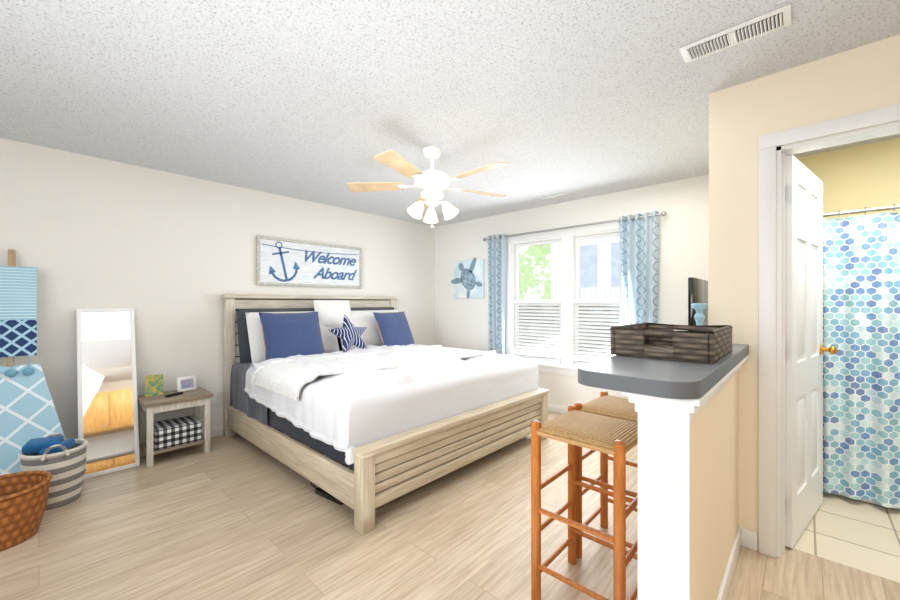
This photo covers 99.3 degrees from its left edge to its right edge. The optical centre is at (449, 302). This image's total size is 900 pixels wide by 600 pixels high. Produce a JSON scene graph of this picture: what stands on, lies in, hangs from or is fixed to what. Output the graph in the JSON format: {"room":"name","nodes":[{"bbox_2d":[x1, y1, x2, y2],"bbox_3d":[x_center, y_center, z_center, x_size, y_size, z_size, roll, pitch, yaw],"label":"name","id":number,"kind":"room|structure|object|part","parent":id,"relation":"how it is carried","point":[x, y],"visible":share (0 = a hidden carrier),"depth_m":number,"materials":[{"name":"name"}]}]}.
{"room":"bedroom","nodes":[
{"label":"bedroom","id":0,"kind":"room"},
{"bbox_2d":[0,138,434,438],"bbox_3d":[-2.561,0.060,3.414,0.120,2.440,6.955,0,0,43],"label":"wall","id":1,"kind":"structure","parent":0,"point":[169,258],"depth_m":3.35,"materials":[{"name":"white paint"}]},
{"bbox_2d":[202,425,222,437],"bbox_3d":[-2.512,1.232,3.368,0.014,0.095,6.715,0,0,43],"label":"baseboard","id":2,"kind":"structure","parent":1,"relation":"attached to","point":[216,431],"depth_m":3.65,"materials":[{"name":"white"}]},
{"bbox_2d":[210,393,216,405],"bbox_3d":[-2.261,0.922,3.644,0.006,0.115,0.070,0,0,43],"label":"wall outlet plate","id":3,"kind":"object","parent":1,"relation":"attached to","point":[213,401],"visible":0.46,"depth_m":3.65,"materials":[{"name":"white paint"}]},
{"bbox_2d":[256,235,361,287],"bbox_3d":[-1.553,-0.440,4.385,0.028,0.510,1.270,0,0,43],"label":"sign","id":4,"kind":"object","parent":1,"relation":"attached to","point":[284,262],"visible":1,"depth_m":4.31,"materials":[{"name":"white wood"}]},
{"bbox_2d":[0,411,899,599],"bbox_3d":[-0.246,1.330,1.263,6.440,0.100,6.955,0,0,43],"label":"floor","id":5,"kind":"structure","parent":0,"point":[236,516],"depth_m":2.02,"materials":[{"name":"beige wood"}]},
{"bbox_2d":[0,471,52,550],"bbox_3d":[-2.432,1.133,2.055,0.410,0.290,0.410,0,0,43],"label":"wicker basket","id":6,"kind":"object","parent":5,"relation":"on","point":[23,498],"visible":1,"depth_m":2.05,"materials":[{"name":"brown wicker"}]},
{"bbox_2d":[0,250,63,474],"bbox_3d":[-3.024,0.453,2.490,0.101,1.700,0.820,-17,-12,42],"label":"blanket ladder","id":7,"kind":"object","parent":5,"relation":"on","point":[28,412],"visible":0.85,"depth_m":2.60,"materials":[{"name":"blue fabric"}]},
{"bbox_2d":[18,433,88,509],"bbox_3d":[-2.546,1.076,2.461,0.322,0.404,0.317,0,0,43],"label":"basket","id":8,"kind":"object","parent":5,"relation":"on","point":[66,468],"visible":0.6,"depth_m":2.39,"materials":[{"name":"grey fabric"}]},
{"bbox_2d":[21,436,75,455],"bbox_3d":[-2.558,0.930,2.441,0.243,0.135,0.240,0,0,43],"label":"towels","id":9,"kind":"object","parent":8,"relation":"in","point":[38,446],"visible":0.65,"depth_m":2.40,"materials":[{"name":"blue fabric"}]},
{"bbox_2d":[76,308,139,478],"bbox_3d":[-2.664,0.663,2.978,0.025,1.265,0.345,-17,-12,42],"label":"leaning mirror","id":10,"kind":"object","parent":5,"relation":"on","point":[107,404],"visible":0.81,"depth_m":2.97,"materials":[{"name":"mirror"}]},
{"bbox_2d":[137,387,213,467],"bbox_3d":[-2.323,1.028,3.230,0.380,0.505,0.470,0,0,43],"label":"nightstand","id":11,"kind":"object","parent":5,"relation":"on","point":[196,399],"visible":0.85,"depth_m":3.16,"materials":[{"name":"beige wood"}]},
{"bbox_2d":[145,374,162,396],"bbox_3d":[-2.480,0.689,3.205,0.120,0.170,0.044,0,0,-37],"label":"book","id":12,"kind":"object","parent":11,"relation":"on","point":[153,385],"visible":1,"depth_m":3.18,"materials":[{"name":"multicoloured paper"}]},
{"bbox_2d":[165,391,182,396],"bbox_3d":[-2.311,0.764,3.198,0.045,0.018,0.130,0,0,18],"label":"remote control","id":13,"kind":"object","parent":11,"relation":"on","point":[172,394],"visible":1,"depth_m":3.19,"materials":[{"name":"black plastic"}]},
{"bbox_2d":[153,415,201,449],"bbox_3d":[-2.319,1.087,3.227,0.280,0.164,0.320,0,0,43],"label":"bin","id":14,"kind":"object","parent":11,"relation":"in","point":[168,433],"visible":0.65,"depth_m":3.15,"materials":[{"name":"fabric"}]},
{"bbox_2d":[176,375,196,391],"bbox_3d":[-2.333,0.716,3.381,0.086,0.133,0.152,0,0,43],"label":"photo frame","id":15,"kind":"object","parent":11,"relation":"on","point":[187,383],"visible":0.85,"depth_m":3.36,"materials":[{"name":"white paint"}]},
{"bbox_2d":[310,481,343,504],"bbox_3d":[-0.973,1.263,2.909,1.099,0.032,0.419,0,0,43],"label":"power strip","id":16,"kind":"object","parent":5,"relation":"on","point":[322,492],"visible":0.42,"depth_m":2.50,"materials":[{"name":"black"}]},
{"bbox_2d":[221,294,548,534],"bbox_3d":[-0.636,0.598,3.646,2.355,1.365,2.165,0,0,43],"label":"bed","id":17,"kind":"object","parent":5,"relation":"on","point":[363,407],"visible":1,"depth_m":2.92,"materials":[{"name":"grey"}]},
{"bbox_2d":[251,345,496,401],"bbox_3d":[-0.570,0.561,3.433,1.018,0.185,1.942,0,0,43],"label":"throw","id":18,"kind":"object","parent":17,"relation":"on","point":[301,379],"depth_m":3.01,"materials":[{"name":"white fabric"}]},
{"bbox_2d":[244,343,541,464],"bbox_3d":[-0.444,0.688,3.477,1.664,0.471,2.151,0,0,43],"label":"comforter","id":19,"kind":"object","parent":17,"relation":"on","point":[348,400],"depth_m":2.77,"materials":[{"name":"white fabric"}]},
{"bbox_2d":[531,405,637,599],"bbox_3d":[0.612,0.891,1.643,0.387,0.776,0.387,0,0,43],"label":"stool","id":20,"kind":"object","parent":5,"relation":"on","point":[616,438],"visible":0.75,"depth_m":1.58,"materials":[{"name":"brown wood"}]},
{"bbox_2d":[574,391,637,557],"bbox_3d":[0.891,0.891,1.943,0.387,0.776,0.387,0,0,43],"label":"stool","id":21,"kind":"object","parent":5,"relation":"on","point":[604,404],"visible":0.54,"depth_m":1.92,"materials":[{"name":"brown wood"}]},
{"bbox_2d":[622,355,748,599],"bbox_3d":[1.054,0.775,1.604,0.210,1.010,1.275,0,0,43],"label":"half-wall","id":22,"kind":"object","parent":5,"relation":"on","point":[687,489],"visible":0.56,"depth_m":1.21,"materials":[{"name":"beige paint"}]},
{"bbox_2d":[578,344,748,398],"bbox_3d":[0.980,0.243,1.634,0.360,0.050,1.328,0,0,43],"label":"countertop","id":23,"kind":"structure","parent":22,"relation":"on","point":[670,379],"depth_m":1.20,"materials":[{"name":"grey laminate"}]},
{"bbox_2d":[610,322,732,363],"bbox_3d":[0.959,0.158,1.641,0.362,0.119,0.470,0,0,43],"label":"basket tray","id":24,"kind":"object","parent":23,"relation":"on","point":[710,344],"visible":1,"depth_m":1.51,"materials":[{"name":"brown wicker"}]},
{"bbox_2d":[691,303,707,324],"bbox_3d":[1.293,0.110,1.979,0.090,0.215,0.090,0,0,43],"label":"candlestick","id":25,"kind":"object","parent":23,"relation":"on","point":[699,316],"visible":0.52,"depth_m":1.96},
{"bbox_3d":[1.937,0.850,3.046,0.488,0.860,1.030,0,0,43],"label":"dresser","id":26,"kind":"object","parent":5,"relation":"on","visible":0},
{"bbox_2d":[688,277,707,330],"bbox_3d":[1.986,0.115,3.055,0.150,0.609,0.580,0,0,43],"label":"tv","id":27,"kind":"object","parent":26,"relation":"on","point":[697,290],"visible":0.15,"depth_m":2.91,"materials":[{"name":"black"}]},
{"bbox_2d":[0,0,899,226],"bbox_3d":[-0.246,-1.210,1.263,6.440,0.100,6.955,0,0,43],"label":"ceiling","id":28,"kind":"structure","parent":0,"point":[325,102],"depth_m":2.04,"materials":[{"name":"white paint"}]},
{"bbox_2d":[347,146,507,227],"bbox_3d":[-0.100,-0.864,2.863,1.224,0.591,1.282,0,0,43],"label":"ceiling fan","id":29,"kind":"object","parent":28,"relation":"hanging from","point":[431,183],"visible":1,"depth_m":2.83,"materials":[{"name":"white"}]},
{"bbox_2d":[541,193,569,200],"bbox_3d":[1.149,-1.151,4.174,0.300,0.016,0.100,0,0,43],"label":"ceiling vent","id":30,"kind":"object","parent":28,"relation":"in","point":[555,197],"visible":1,"depth_m":4.15,"materials":[{"name":"white metal"}]},
{"bbox_2d":[679,4,791,62],"bbox_3d":[1.227,-1.151,1.658,0.380,0.016,0.140,0,0,43],"label":"ceiling vent","id":31,"kind":"object","parent":28,"relation":"in","point":[772,21],"visible":1,"depth_m":1.63,"materials":[{"name":"white metal"}]},
{"bbox_2d":[435,138,899,406],"bbox_3d":[2.080,0.060,3.766,6.200,2.440,0.120,0,0,43],"label":"wall","id":32,"kind":"structure","parent":0,"point":[462,323],"depth_m":3.72,"materials":[{"name":"white paint"}]},
{"bbox_2d":[451,257,484,298],"bbox_3d":[0.241,-0.343,5.367,0.594,0.569,0.034,0,0,43],"label":"artwork","id":33,"kind":"object","parent":32,"relation":"attached to","point":[468,281],"visible":1,"depth_m":5.32},
{"bbox_2d":[548,403,567,413],"bbox_3d":[1.146,1.232,4.539,3.720,0.095,0.018,0,0,43],"label":"baseboard","id":34,"kind":"structure","parent":32,"relation":"attached to","point":[555,408],"depth_m":4.44,"materials":[{"name":"white"}]},
{"bbox_2d":[506,222,619,376],"bbox_3d":[1.360,-0.013,4.394,1.700,1.685,0.180,0,0,43],"label":"window","id":35,"kind":"structure","parent":32,"relation":"in","point":[564,366],"depth_m":4.38,"materials":[{"name":"white wood"}]},
{"bbox_2d":[514,300,560,362],"bbox_3d":[1.057,0.333,4.655,0.640,0.732,0.047,0,0,43],"label":"window blinds","id":36,"kind":"object","parent":35,"relation":"attached to","point":[517,346],"visible":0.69,"depth_m":4.64,"materials":[{"name":"white plastic"}]},
{"bbox_2d":[574,300,619,365],"bbox_3d":[1.643,0.333,4.111,0.640,0.732,0.047,0,0,43],"label":"window blinds","id":37,"kind":"object","parent":35,"relation":"attached to","point":[595,334],"visible":0.46,"depth_m":4.17,"materials":[{"name":"white plastic"}]},
{"bbox_2d":[483,211,666,354],"bbox_3d":[1.256,-0.025,4.363,2.188,1.710,0.124,0,0,43],"label":"curtains","id":38,"kind":"object","parent":32,"relation":"attached to","point":[639,244],"visible":0.77,"depth_m":3.83,"materials":[{"name":"blue fabric"}]},
{"bbox_3d":[1.262,-0.845,4.369,2.188,0.048,0.107,0,0,43],"label":"rod","id":39,"kind":"part","parent":38,"relation":"part of","materials":[{"name":"silver metal"}]},
{"bbox_2d":[709,34,899,556],"bbox_3d":[2.375,0.060,1.329,2.450,2.440,0.120,0,0,43],"label":"wall","id":40,"kind":"structure","parent":0,"point":[743,117],"depth_m":1.99,"materials":[{"name":"beige paint"}]},
{"bbox_2d":[716,527,745,599],"bbox_3d":[1.129,1.232,1.582,0.020,0.095,1.205,0,0,43],"label":"baseboard","id":41,"kind":"structure","parent":40,"relation":"attached to","point":[740,538],"depth_m":1.77,"materials":[{"name":"white wood"}]},
{"bbox_2d":[785,155,837,547],"bbox_3d":[2.055,0.251,2.213,0.771,2.035,0.185,0,0,-37],"label":"door","id":42,"kind":"structure","parent":40,"relation":"in","point":[805,349],"depth_m":2.12,"materials":[{"name":"white paint"}]},
{"bbox_2d":[758,104,899,557],"bbox_3d":[1.983,0.212,1.693,0.950,2.135,0.156,0,0,43],"label":"door frame","id":43,"kind":"structure","parent":40,"relation":"attached to","point":[768,144],"depth_m":1.93,"materials":[{"name":"white wood"}]},
{"bbox_2d":[793,492,899,582],"bbox_3d":[3.009,1.330,1.923,2.570,0.100,1.555,0,0,43],"label":"floor","id":44,"kind":"structure","parent":0,"point":[859,535],"depth_m":2.09,"materials":[{"name":"beige tile"}]},
{"bbox_2d":[823,491,899,509],"bbox_3d":[3.276,1.055,2.211,2.320,0.450,0.520,0,0,43],"label":"bathtub","id":45,"kind":"object","parent":44,"relation":"on","point":[867,500],"depth_m":2.44,"materials":[{"name":"white paint"}]},
{"label":"outside","id":46,"kind":"structure","parent":0,"visible":0},
{"bbox_2d":[519,236,619,362],"bbox_3d":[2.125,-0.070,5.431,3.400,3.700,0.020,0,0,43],"label":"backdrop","id":47,"kind":"structure","parent":46,"point":[540,271],"depth_m":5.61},
{"bbox_3d":[2.069,0.060,-0.888,0.120,2.440,6.955,0,0,43],"label":"wall","id":48,"kind":"structure","parent":0,"visible":0},
{"bbox_2d":[823,205,899,216],"bbox_3d":[3.059,-0.580,1.977,2.330,0.060,0.060,0,0,43],"label":"shower curtain rod","id":49,"kind":"object","parent":48,"relation":"attached to","point":[883,208],"depth_m":2.40,"materials":[{"name":"silver metal"}]},
{"bbox_2d":[823,204,899,507],"bbox_3d":[2.736,0.319,2.276,1.410,1.841,0.080,0,0,43],"label":"shower curtain","id":50,"kind":"object","parent":49,"relation":"hanging from","point":[861,366],"visible":0.54,"depth_m":2.41,"materials":[{"name":"blue fabric"}]}
]}

